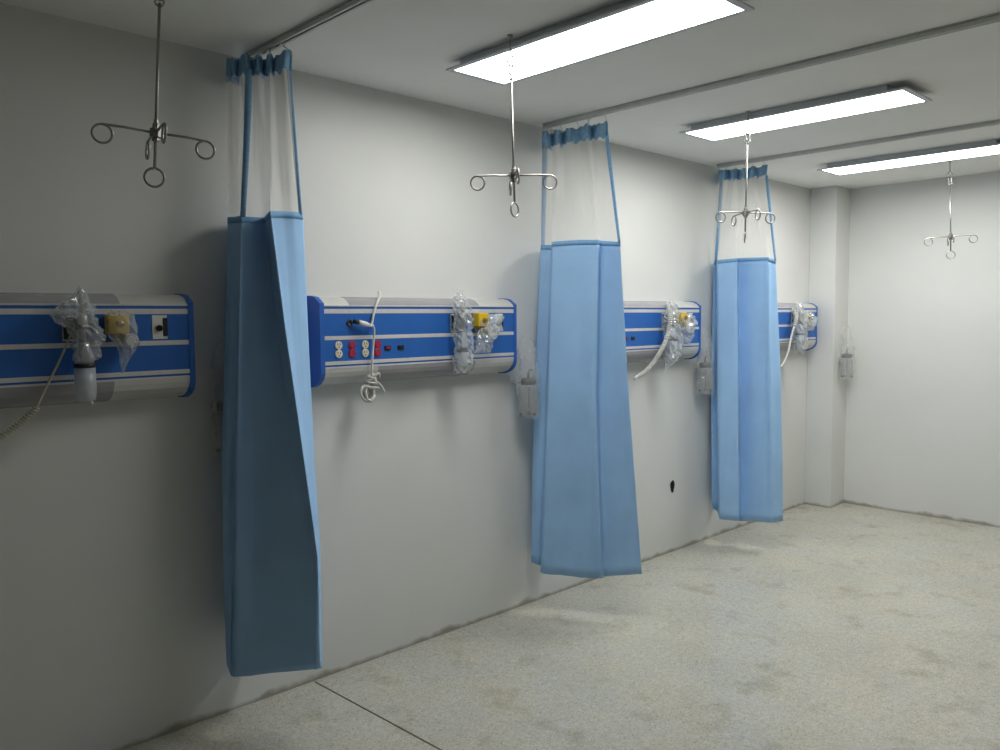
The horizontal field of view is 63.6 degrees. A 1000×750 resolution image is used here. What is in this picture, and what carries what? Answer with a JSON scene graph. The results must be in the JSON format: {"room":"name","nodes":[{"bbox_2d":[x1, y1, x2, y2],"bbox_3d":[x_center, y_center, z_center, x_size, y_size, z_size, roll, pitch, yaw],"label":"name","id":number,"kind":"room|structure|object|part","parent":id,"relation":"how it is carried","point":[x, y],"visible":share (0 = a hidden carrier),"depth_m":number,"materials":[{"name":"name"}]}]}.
{"room":"hospital room","nodes":[
{"label":"hospital room","id":0,"kind":"room"},
{"bbox_2d":[0,3,810,749],"bbox_3d":[-0.647,0.020,3.833,9.770,2.700,0.100,-4,6,-44],"label":"wall","id":1,"kind":"structure","parent":0,"point":[113,637],"depth_m":3.52,"materials":[{"name":"paint"}]},
{"bbox_2d":[0,292,195,408],"bbox_3d":[-1.636,-0.079,2.710,1.198,0.402,0.132,-4,6,-44],"label":"panel","id":2,"kind":"object","parent":1,"relation":"attached to","point":[162,364],"visible":0.77,"depth_m":2.85,"materials":[{"name":"metal"}]},
{"bbox_2d":[0,326,75,440],"bbox_3d":[-1.682,0.052,2.565,0.622,0.409,0.038,-4,5,-42],"label":"coiled cord","id":3,"kind":"object","parent":2,"relation":"hanging from","point":[27,416],"visible":1,"depth_m":2.68,"materials":[{"name":"white plastic"}]},
{"bbox_2d":[61,316,78,340],"bbox_3d":[-1.479,-0.161,2.780,0.054,0.088,0.004,-4,6,-44],"label":"outlet","id":4,"kind":"object","parent":2,"relation":"attached to","point":[66,321],"depth_m":2.77,"materials":[{"name":"white plastic"}]},
{"bbox_2d":[73,297,97,404],"bbox_3d":[-1.421,-0.082,2.761,0.079,0.368,0.093,-4,6,-44],"label":"oxygen flowmeter","id":5,"kind":"object","parent":2,"relation":"attached to","point":[85,384],"visible":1,"depth_m":2.73,"materials":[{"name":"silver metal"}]},
{"bbox_2d":[51,291,105,358],"bbox_3d":[-1.426,-0.173,2.733,0.165,0.256,0.105,-4,6,-44],"label":"plastic bag","id":6,"kind":"object","parent":5,"relation":"hanging from","point":[84,291],"visible":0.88,"depth_m":2.75,"materials":[{"name":"clear plastic"}]},
{"bbox_3d":[-1.417,-0.075,2.750,0.061,0.072,0.061,-4,6,-44],"label":"bottle lid","id":7,"kind":"part","parent":5,"relation":"part of","materials":[{"name":"clear plastic"}]},
{"bbox_2d":[74,367,96,401],"bbox_3d":[-1.416,0.033,2.757,0.068,0.116,0.068,-4,6,-44],"label":"bottle","id":8,"kind":"object","parent":5,"relation":"on","point":[85,384],"depth_m":2.73,"materials":[{"name":"white plastic"}]},
{"bbox_3d":[-1.397,-0.182,2.762,0.031,0.031,0.032,-4,6,-44],"label":"control knob","id":9,"kind":"part","parent":5,"relation":"part of","materials":[{"name":"plastic"}]},
{"bbox_2d":[112,333,127,339],"bbox_3d":[-1.363,-0.170,2.892,0.054,0.088,0.004,-4,6,-44],"label":"outlet","id":10,"kind":"object","parent":2,"relation":"attached to","point":[114,336],"depth_m":2.88,"materials":[{"name":"white plastic"}]},
{"bbox_2d":[104,314,138,347],"bbox_3d":[-1.339,-0.155,2.856,0.093,0.120,0.070,-4,6,-44],"label":"air flowmeter","id":11,"kind":"object","parent":2,"relation":"attached to","point":[115,324],"visible":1,"depth_m":2.84,"materials":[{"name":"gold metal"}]},
{"bbox_2d":[107,311,139,370],"bbox_3d":[-1.330,-0.118,2.852,0.104,0.223,0.085,-4,6,-44],"label":"plastic bag","id":12,"kind":"object","parent":11,"relation":"hanging from","point":[114,311],"visible":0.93,"depth_m":2.86,"materials":[{"name":"clear plastic"}]},
{"bbox_3d":[-1.322,0.049,3.029,0.275,0.081,0.119,-4,6,-44],"label":"plate","id":13,"kind":"part","parent":2,"relation":"part of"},
{"bbox_3d":[-1.314,-0.281,3.016,0.245,0.042,0.119,-4,6,-44],"label":"plate","id":14,"kind":"part","parent":2,"relation":"part of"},
{"bbox_2d":[152,315,167,338],"bbox_3d":[-1.261,-0.177,2.990,0.054,0.088,0.004,-4,6,-44],"label":"outlet","id":15,"kind":"object","parent":2,"relation":"attached to","point":[159,322],"depth_m":2.99,"materials":[{"name":"white plastic"}]},
{"bbox_2d":[214,399,222,451],"bbox_3d":[-1.099,0.181,3.246,0.104,0.248,0.130,-4,6,-44],"label":"jar","id":16,"kind":"object","parent":1,"relation":"attached to","point":[219,404],"visible":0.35,"depth_m":3.23,"materials":[{"name":"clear plastic"}]},
{"bbox_3d":[-1.091,0.124,3.233,0.084,0.036,0.084,-4,6,-44],"label":"lid","id":17,"kind":"part","parent":16,"relation":"part of","materials":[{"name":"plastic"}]},
{"bbox_2d":[307,296,516,387],"bbox_3d":[-0.381,-0.176,3.917,1.198,0.402,0.132,-4,6,-44],"label":"panel","id":18,"kind":"object","parent":1,"relation":"attached to","point":[414,337],"visible":0.94,"depth_m":3.78,"materials":[{"name":"metal"}]},
{"bbox_3d":[-0.753,-0.324,3.555,0.130,0.042,0.119,-4,6,-44],"label":"plate","id":19,"kind":"part","parent":18,"relation":"part of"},
{"bbox_2d":[335,341,342,357],"bbox_3d":[-0.705,-0.111,3.529,0.037,0.074,0.005,-4,6,-44],"label":"power socket","id":20,"kind":"object","parent":18,"relation":"attached to","point":[338,344],"depth_m":3.53,"materials":[{"name":"white plastic"}]},
{"bbox_2d":[346,319,352,326],"bbox_3d":[-0.663,-0.229,3.562,0.032,0.032,0.005,-4,6,-44],"label":"socket","id":21,"kind":"object","parent":18,"relation":"attached to","point":[349,322],"depth_m":3.56,"materials":[{"name":"black plastic"}]},
{"bbox_3d":[-0.696,0.001,3.631,0.280,0.081,0.119,-4,6,-44],"label":"plate","id":22,"kind":"part","parent":18,"relation":"part of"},
{"bbox_2d":[348,341,355,357],"bbox_3d":[-0.654,-0.114,3.577,0.037,0.074,0.005,-4,6,-44],"label":"power socket","id":23,"kind":"object","parent":18,"relation":"attached to","point":[351,344],"depth_m":3.57,"materials":[{"name":"red plastic"}]},
{"bbox_2d":[362,340,368,356],"bbox_3d":[-0.605,-0.118,3.625,0.037,0.074,0.005,-4,6,-44],"label":"power socket","id":24,"kind":"object","parent":18,"relation":"attached to","point":[365,343],"depth_m":3.62,"materials":[{"name":"white plastic"}]},
{"bbox_2d":[353,290,384,402],"bbox_3d":[-0.570,-0.130,3.647,0.081,0.509,0.232,1,4,23],"label":"cord","id":25,"kind":"object","parent":18,"relation":"hanging from","point":[370,398],"visible":1,"depth_m":3.62,"materials":[{"name":"white plastic"}]},
{"bbox_3d":[-0.571,-0.113,3.626,0.020,0.253,0.024,2,5,26],"label":"hanging cord","id":26,"kind":"part","parent":25,"relation":"part of","materials":[{"name":"white plastic"}]},
{"bbox_3d":[-0.561,-0.313,3.684,0.025,0.150,0.141,0,4,6],"label":"cord","id":27,"kind":"part","parent":25,"relation":"part of","materials":[{"name":"white plastic"}]},
{"bbox_2d":[374,340,380,355],"bbox_3d":[-0.556,-0.122,3.672,0.037,0.074,0.005,-4,6,-44],"label":"power socket","id":28,"kind":"object","parent":18,"relation":"attached to","point":[377,346],"depth_m":3.67,"materials":[{"name":"red plastic"}]},
{"bbox_2d":[398,345,403,349],"bbox_3d":[-0.463,-0.129,3.763,0.034,0.021,0.005,-4,6,-44],"label":"switch","id":29,"kind":"object","parent":18,"relation":"attached to","point":[400,347],"depth_m":3.76,"materials":[{"name":"black plastic"}]},
{"bbox_2d":[450,314,458,331],"bbox_3d":[-0.224,-0.257,3.987,0.054,0.088,0.004,-4,6,-44],"label":"outlet","id":30,"kind":"object","parent":18,"relation":"attached to","point":[453,328],"depth_m":3.97,"materials":[{"name":"white plastic"}]},
{"bbox_2d":[453,300,470,369],"bbox_3d":[-0.186,-0.194,3.951,0.075,0.342,0.089,-4,6,-44],"label":"oxygen flowmeter","id":31,"kind":"object","parent":18,"relation":"attached to","point":[463,350],"visible":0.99,"depth_m":3.92,"materials":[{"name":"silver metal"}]},
{"bbox_2d":[457,332,468,367],"bbox_3d":[-0.180,-0.122,3.941,0.061,0.176,0.061,-4,6,-44],"label":"bottle","id":32,"kind":"object","parent":31,"relation":"on","point":[463,350],"depth_m":3.92,"materials":[{"name":"clear plastic"}]},
{"bbox_3d":[-0.161,-0.281,3.950,0.031,0.031,0.032,-4,6,-44],"label":"control knob","id":33,"kind":"part","parent":31,"relation":"part of","materials":[{"name":"plastic"}]},
{"bbox_2d":[453,294,473,371],"bbox_3d":[-0.176,-0.213,3.938,0.122,0.410,0.103,-4,6,-44],"label":"plastic bag","id":34,"kind":"object","parent":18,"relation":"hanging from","point":[455,294],"visible":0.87,"depth_m":3.93,"materials":[{"name":"clear plastic"}]},
{"bbox_2d":[475,327,482,330],"bbox_3d":[-0.108,-0.266,4.098,0.054,0.088,0.004,-4,6,-44],"label":"outlet","id":35,"kind":"object","parent":18,"relation":"attached to","point":[476,328],"depth_m":4.09,"materials":[{"name":"white plastic"}]},
{"bbox_2d":[473,313,494,336],"bbox_3d":[-0.080,-0.252,4.066,0.093,0.120,0.070,-4,6,-44],"label":"air flowmeter","id":36,"kind":"object","parent":18,"relation":"attached to","point":[479,319],"visible":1,"depth_m":4.05,"materials":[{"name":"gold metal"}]},
{"bbox_2d":[474,317,504,352],"bbox_3d":[-0.049,-0.211,4.090,0.206,0.206,0.080,-4,6,-44],"label":"plastic bag","id":37,"kind":"object","parent":36,"relation":"hanging from","point":[502,317],"visible":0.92,"depth_m":4.08,"materials":[{"name":"clear plastic"}]},
{"bbox_3d":[-0.067,-0.047,4.236,0.275,0.081,0.119,-4,6,-44],"label":"plate","id":38,"kind":"part","parent":18,"relation":"part of","materials":[{"name":"white metal"}]},
{"bbox_3d":[-0.059,-0.378,4.223,0.245,0.042,0.119,-4,6,-44],"label":"plate","id":39,"kind":"part","parent":18,"relation":"part of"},
{"bbox_2d":[495,314,502,330],"bbox_3d":[-0.005,-0.274,4.197,0.054,0.088,0.004,-4,6,-44],"label":"outlet","id":40,"kind":"object","parent":18,"relation":"attached to","point":[498,320],"depth_m":4.19,"materials":[{"name":"white plastic"}]},
{"bbox_2d":[510,369,537,414],"bbox_3d":[0.126,0.089,4.388,0.104,0.248,0.182,-4,6,-44],"label":"jar","id":41,"kind":"object","parent":1,"relation":"attached to","point":[524,381],"visible":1,"depth_m":4.36,"materials":[{"name":"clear plastic"}]},
{"bbox_3d":[0.153,0.033,4.355,0.084,0.036,0.084,-4,6,-44],"label":"lid","id":42,"kind":"part","parent":41,"relation":"part of","materials":[{"name":"plastic"}]},
{"bbox_2d":[623,301,700,362],"bbox_3d":[0.906,-0.275,5.154,1.198,0.402,0.132,-4,6,-44],"label":"panel","id":43,"kind":"object","parent":1,"relation":"attached to","point":[645,321],"visible":0.46,"depth_m":5.17,"materials":[{"name":"metal"}]},
{"bbox_2d":[633,302,672,379],"bbox_3d":[0.982,-0.220,5.048,0.095,0.482,0.454,3,5,38],"label":"coiled cord","id":44,"kind":"object","parent":43,"relation":"hanging from","point":[670,313],"visible":1,"depth_m":5.06,"materials":[{"name":"white plastic"}]},
{"bbox_2d":[662,313,666,326],"bbox_3d":[1.063,-0.356,5.224,0.054,0.088,0.004,-4,6,-44],"label":"outlet","id":45,"kind":"object","parent":43,"relation":"attached to","point":[664,320],"depth_m":5.21,"materials":[{"name":"white plastic"}]},
{"bbox_2d":[663,303,677,358],"bbox_3d":[1.096,-0.280,5.179,0.081,0.358,0.095,-4,6,-44],"label":"oxygen flowmeter","id":46,"kind":"object","parent":43,"relation":"attached to","point":[671,347],"visible":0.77,"depth_m":5.15,"materials":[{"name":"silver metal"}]},
{"bbox_2d":[666,327,677,357],"bbox_3d":[1.102,-0.209,5.174,0.073,0.192,0.073,-4,6,-44],"label":"bottle","id":47,"kind":"object","parent":46,"relation":"on","point":[671,347],"depth_m":5.15,"materials":[{"name":"clear plastic"}]},
{"bbox_2d":[663,307,683,368],"bbox_3d":[1.111,-0.250,5.177,0.158,0.475,0.120,-4,6,-44],"label":"plastic bag","id":48,"kind":"object","parent":43,"relation":"hanging from","point":[667,307],"visible":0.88,"depth_m":5.18,"materials":[{"name":"clear plastic"}]},
{"bbox_3d":[1.220,-0.146,5.473,0.275,0.081,0.119,-4,6,-44],"label":"plate","id":49,"kind":"part","parent":43,"relation":"part of","materials":[{"name":"white metal"}]},
{"bbox_2d":[675,312,691,330],"bbox_3d":[1.207,-0.351,5.303,0.093,0.120,0.070,-4,6,-44],"label":"air flowmeter","id":50,"kind":"object","parent":43,"relation":"attached to","point":[683,317],"visible":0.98,"depth_m":5.28,"materials":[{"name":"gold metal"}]},
{"bbox_3d":[1.228,-0.477,5.460,0.245,0.042,0.119,-4,6,-44],"label":"plate","id":51,"kind":"part","parent":43,"relation":"part of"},
{"bbox_2d":[688,313,692,325],"bbox_3d":[1.282,-0.373,5.434,0.054,0.088,0.004,-4,6,-44],"label":"outlet","id":52,"kind":"object","parent":43,"relation":"attached to","point":[690,318],"depth_m":5.43,"materials":[{"name":"white plastic"}]},
{"bbox_2d":[670,480,674,492],"bbox_3d":[1.197,0.772,5.585,0.052,0.089,0.015,-4,6,-44],"label":"outlet","id":53,"kind":"object","parent":1,"relation":"attached to","point":[672,484],"depth_m":5.59,"materials":[{"name":"black plastic"}]},
{"bbox_2d":[694,355,712,390],"bbox_3d":[1.426,-0.013,5.669,0.104,0.248,0.136,-4,6,-44],"label":"jar","id":54,"kind":"object","parent":1,"relation":"attached to","point":[704,364],"visible":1,"depth_m":5.65,"materials":[{"name":"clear plastic"}]},
{"bbox_3d":[1.437,-0.070,5.653,0.084,0.036,0.084,-4,6,-44],"label":"lid","id":55,"kind":"part","parent":54,"relation":"part of","materials":[{"name":"plastic"}]},
{"bbox_2d":[778,303,817,351],"bbox_3d":[2.188,-0.374,6.386,1.198,0.402,0.132,-4,6,-44],"label":"panel","id":56,"kind":"object","parent":1,"relation":"attached to","point":[785,317],"visible":0.23,"depth_m":6.48,"materials":[{"name":"metal"}]},
{"bbox_2d":[781,308,798,366],"bbox_3d":[2.246,-0.276,6.273,0.081,0.490,0.350,3,5,39],"label":"coiled cord","id":57,"kind":"object","parent":56,"relation":"hanging from","point":[793,310],"visible":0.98,"depth_m":6.28,"materials":[{"name":"white plastic"}]},
{"bbox_2d":[793,305,804,349],"bbox_3d":[2.374,-0.378,6.408,0.081,0.358,0.095,-4,6,-44],"label":"oxygen flowmeter","id":58,"kind":"object","parent":56,"relation":"attached to","point":[800,335],"visible":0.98,"depth_m":6.38,"materials":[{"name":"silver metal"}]},
{"bbox_2d":[795,324,804,348],"bbox_3d":[2.379,-0.307,6.403,0.073,0.192,0.073,-4,6,-44],"label":"bottle","id":59,"kind":"object","parent":58,"relation":"on","point":[800,335],"depth_m":6.38,"materials":[{"name":"clear plastic"}]},
{"bbox_3d":[2.502,-0.245,6.705,0.275,0.081,0.119,-4,6,-44],"label":"plate","id":60,"kind":"part","parent":56,"relation":"part of","materials":[{"name":"white metal"}]},
{"bbox_3d":[2.510,-0.575,6.692,0.245,0.042,0.119,-4,6,-44],"label":"plate","id":61,"kind":"part","parent":56,"relation":"part of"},
{"bbox_2d":[802,313,813,327],"bbox_3d":[2.495,-0.443,6.541,0.093,0.120,0.070,-4,6,-44],"label":"air flowmeter","id":62,"kind":"object","parent":56,"relation":"attached to","point":[807,317],"visible":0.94,"depth_m":6.52,"materials":[{"name":"white plastic"}]},
{"bbox_2d":[0,0,999,188],"bbox_3d":[1.528,-1.232,1.470,9.770,0.100,6.400,-4,6,-44],"label":"ceiling","id":63,"kind":"structure","parent":0,"point":[402,47],"depth_m":3.39,"materials":[{"name":"paint"}]},
{"bbox_2d":[91,0,215,187],"bbox_3d":[-0.999,-0.882,2.321,0.240,0.680,0.240,0,4,13],"label":"hanger","id":64,"kind":"object","parent":63,"relation":"hanging from","point":[156,133],"visible":1,"depth_m":2.32,"materials":[{"name":"silver metal"}]},
{"bbox_3d":[-1.072,-0.679,2.288,0.158,0.059,0.008,-3,5,-32],"label":"arm","id":65,"kind":"part","parent":64,"relation":"part of","materials":[{"name":"silver metal"}]},
{"bbox_3d":[-1.044,-0.681,2.412,0.010,0.060,0.157,-3,5,-32],"label":"arm","id":66,"kind":"part","parent":64,"relation":"part of","materials":[{"name":"silver metal"}]},
{"bbox_3d":[-0.989,-0.833,2.328,0.009,0.470,0.009,0,4,-44],"label":"rod","id":67,"kind":"part","parent":64,"relation":"part of","materials":[{"name":"silver metal"}]},
{"bbox_3d":[-0.949,-0.669,2.259,0.010,0.061,0.156,-3,5,-32],"label":"arm","id":68,"kind":"part","parent":64,"relation":"part of","materials":[{"name":"silver metal"}]},
{"bbox_3d":[-0.920,-0.674,2.384,0.155,0.067,0.007,-3,5,-32],"label":"arm","id":69,"kind":"part","parent":64,"relation":"part of","materials":[{"name":"silver metal"}]},
{"bbox_2d":[244,0,373,56],"bbox_3d":[-0.009,-1.209,2.204,0.036,0.026,2.891,-4,6,-44],"label":"rail","id":70,"kind":"object","parent":63,"relation":"attached to","point":[347,6],"visible":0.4,"depth_m":2.88,"materials":[{"name":"metal"}]},
{"bbox_2d":[222,42,321,676],"bbox_3d":[-0.895,-0.031,3.113,0.519,2.456,0.279,2,5,35],"label":"privacy curtain","id":71,"kind":"object","parent":70,"relation":"hanging from","point":[272,566],"visible":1,"depth_m":3.10,"materials":[{"name":"blue fabric"}]},
{"bbox_2d":[470,34,557,216],"bbox_3d":[0.052,-0.943,3.069,0.240,0.680,0.240,3,5,40],"label":"hanger","id":72,"kind":"object","parent":63,"relation":"hanging from","point":[514,175],"visible":1,"depth_m":3.07,"materials":[{"name":"silver metal"}]},
{"bbox_3d":[-0.037,-0.733,3.076,0.156,0.062,0.007,-1,4,-5],"label":"arm","id":73,"kind":"part","parent":72,"relation":"part of","materials":[{"name":"silver metal"}]},
{"bbox_3d":[0.045,-0.743,3.174,0.008,0.061,0.157,-1,4,-5],"label":"arm","id":74,"kind":"part","parent":72,"relation":"part of","materials":[{"name":"silver metal"}]},
{"bbox_3d":[0.049,-0.894,3.073,0.009,0.470,0.009,-6,6,-44],"label":"rod","id":75,"kind":"part","parent":72,"relation":"part of","materials":[{"name":"silver metal"}]},
{"bbox_3d":[0.061,-0.730,2.994,0.008,0.061,0.157,-1,4,-5],"label":"arm","id":76,"kind":"part","parent":72,"relation":"part of","materials":[{"name":"silver metal"}]},
{"bbox_3d":[0.143,-0.740,3.091,0.157,0.060,0.007,-1,4,-5],"label":"arm","id":77,"kind":"part","parent":72,"relation":"part of","materials":[{"name":"silver metal"}]},
{"bbox_2d":[446,0,754,85],"bbox_3d":[0.315,-1.263,3.025,0.334,0.041,1.210,-4,6,-44],"label":"ceiling light","id":78,"kind":"object","parent":63,"relation":"attached to","point":[625,24],"visible":0.98,"depth_m":2.96,"materials":[{"name":"white plastic"}]},
{"bbox_2d":[715,111,774,242],"bbox_3d":[1.295,-1.037,4.246,0.240,0.680,0.240,2,5,36],"label":"hanger","id":79,"kind":"object","parent":63,"relation":"hanging from","point":[745,212],"visible":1,"depth_m":4.24,"materials":[{"name":"silver metal"}]},
{"bbox_3d":[1.207,-0.830,4.247,0.157,0.060,0.007,-1,4,-9],"label":"arm","id":80,"kind":"part","parent":79,"relation":"part of","materials":[{"name":"silver metal"}]},
{"bbox_3d":[1.282,-0.837,4.349,0.008,0.061,0.157,-1,4,-9],"label":"arm","id":81,"kind":"part","parent":79,"relation":"part of","materials":[{"name":"silver metal"}]},
{"bbox_3d":[1.296,-0.988,4.249,0.009,0.470,0.009,-4,6,-44],"label":"rod","id":82,"kind":"part","parent":79,"relation":"part of","materials":[{"name":"silver metal"}]},
{"bbox_3d":[1.311,-0.824,4.172,0.007,0.061,0.156,-1,4,-9],"label":"arm","id":83,"kind":"part","parent":79,"relation":"part of","materials":[{"name":"silver metal"}]},
{"bbox_3d":[1.385,-0.831,4.275,0.156,0.062,0.007,-1,4,-9],"label":"arm","id":84,"kind":"part","parent":79,"relation":"part of","materials":[{"name":"silver metal"}]},
{"bbox_2d":[543,12,999,128],"bbox_3d":[1.250,-1.306,3.414,0.036,0.026,2.891,-4,6,-44],"label":"rail","id":85,"kind":"object","parent":63,"relation":"attached to","point":[992,18],"visible":1,"depth_m":3.40,"materials":[{"name":"metal"}]},
{"bbox_2d":[531,113,641,577],"bbox_3d":[0.434,-0.127,4.307,0.260,2.456,0.613,-4,6,-44],"label":"privacy curtain","id":86,"kind":"object","parent":85,"relation":"hanging from","point":[584,521],"visible":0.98,"depth_m":4.32,"materials":[{"name":"blue fabric"}]},
{"bbox_2d":[679,85,931,141],"bbox_3d":[1.544,-1.358,4.206,0.334,0.041,1.210,-4,6,-44],"label":"ceiling light","id":87,"kind":"object","parent":63,"relation":"attached to","point":[884,97],"visible":1,"depth_m":4.11,"materials":[{"name":"white plastic"}]},
{"bbox_2d":[717,119,999,167],"bbox_3d":[2.543,-1.405,4.656,0.036,0.026,2.891,-4,6,-44],"label":"rail","id":88,"kind":"object","parent":63,"relation":"attached to","point":[991,122],"visible":1,"depth_m":4.93,"materials":[{"name":"metal"}]},
{"bbox_2d":[711,161,782,522],"bbox_3d":[1.700,-0.208,5.636,0.249,2.504,0.527,-4,6,-44],"label":"privacy curtain","id":89,"kind":"object","parent":88,"relation":"hanging from","point":[747,465],"visible":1,"depth_m":5.61,"materials":[{"name":"blue fabric"}]},
{"bbox_2d":[817,139,999,175],"bbox_3d":[2.785,-1.453,5.399,0.334,0.041,1.210,-4,6,-44],"label":"ceiling light","id":90,"kind":"object","parent":63,"relation":"attached to","point":[990,147],"visible":1,"depth_m":5.36,"materials":[{"name":"white plastic"}]},
{"bbox_2d":[924,161,977,258],"bbox_3d":[3.164,-1.154,5.656,0.240,0.681,0.240,-2,4,-23],"label":"hanger","id":91,"kind":"object","parent":63,"relation":"hanging from","point":[950,236],"visible":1,"depth_m":5.66,"materials":[{"name":"silver metal"}]},
{"bbox_3d":[3.082,-0.945,5.705,0.156,0.064,0.007,1,4,22],"label":"arm","id":92,"kind":"part","parent":91,"relation":"part of","materials":[{"name":"silver metal"}]},
{"bbox_3d":[3.160,-1.105,5.662,0.009,0.470,0.009,-5,4,-44],"label":"rod","id":93,"kind":"part","parent":91,"relation":"part of","materials":[{"name":"silver metal"}]},
{"bbox_3d":[3.249,-0.949,5.637,0.157,0.059,0.007,1,4,22],"label":"arm","id":94,"kind":"part","parent":91,"relation":"part of","materials":[{"name":"silver metal"}]},
{"bbox_2d":[124,503,999,749],"bbox_3d":[1.550,1.560,1.670,9.770,0.100,6.400,-4,6,-44],"label":"floor","id":95,"kind":"structure","parent":0,"point":[843,626],"depth_m":3.79,"materials":[{"name":"stone"}]},
{"bbox_2d":[315,681,441,749],"bbox_3d":[1.365,1.521,1.550,6.093,0.003,0.007,3,6,44],"label":"trim","id":96,"kind":"structure","parent":95,"relation":"in","point":[315,681],"depth_m":3.32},
{"bbox_2d":[805,186,850,507],"bbox_3d":[2.812,-0.230,6.934,0.270,2.700,0.225,-4,6,-44],"label":"column","id":97,"kind":"structure","parent":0,"point":[829,206],"depth_m":6.84,"materials":[{"name":"paint"}]},
{"bbox_2d":[838,348,852,376],"bbox_3d":[2.909,-0.106,6.793,0.104,0.248,0.122,-4,6,-44],"label":"jar","id":98,"kind":"object","parent":97,"relation":"attached to","point":[845,355],"visible":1,"depth_m":6.78,"materials":[{"name":"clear plastic"}]},
{"bbox_3d":[2.914,-0.163,6.782,0.084,0.036,0.084,-4,6,-44],"label":"lid","id":99,"kind":"part","parent":98,"relation":"part of","materials":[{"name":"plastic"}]},
{"bbox_2d":[843,171,999,527],"bbox_3d":[5.054,-0.101,4.880,0.100,2.700,6.300,-4,6,-44],"label":"wall","id":100,"kind":"structure","parent":0,"point":[922,417],"depth_m":6.49,"materials":[{"name":"paint"}]}
]}

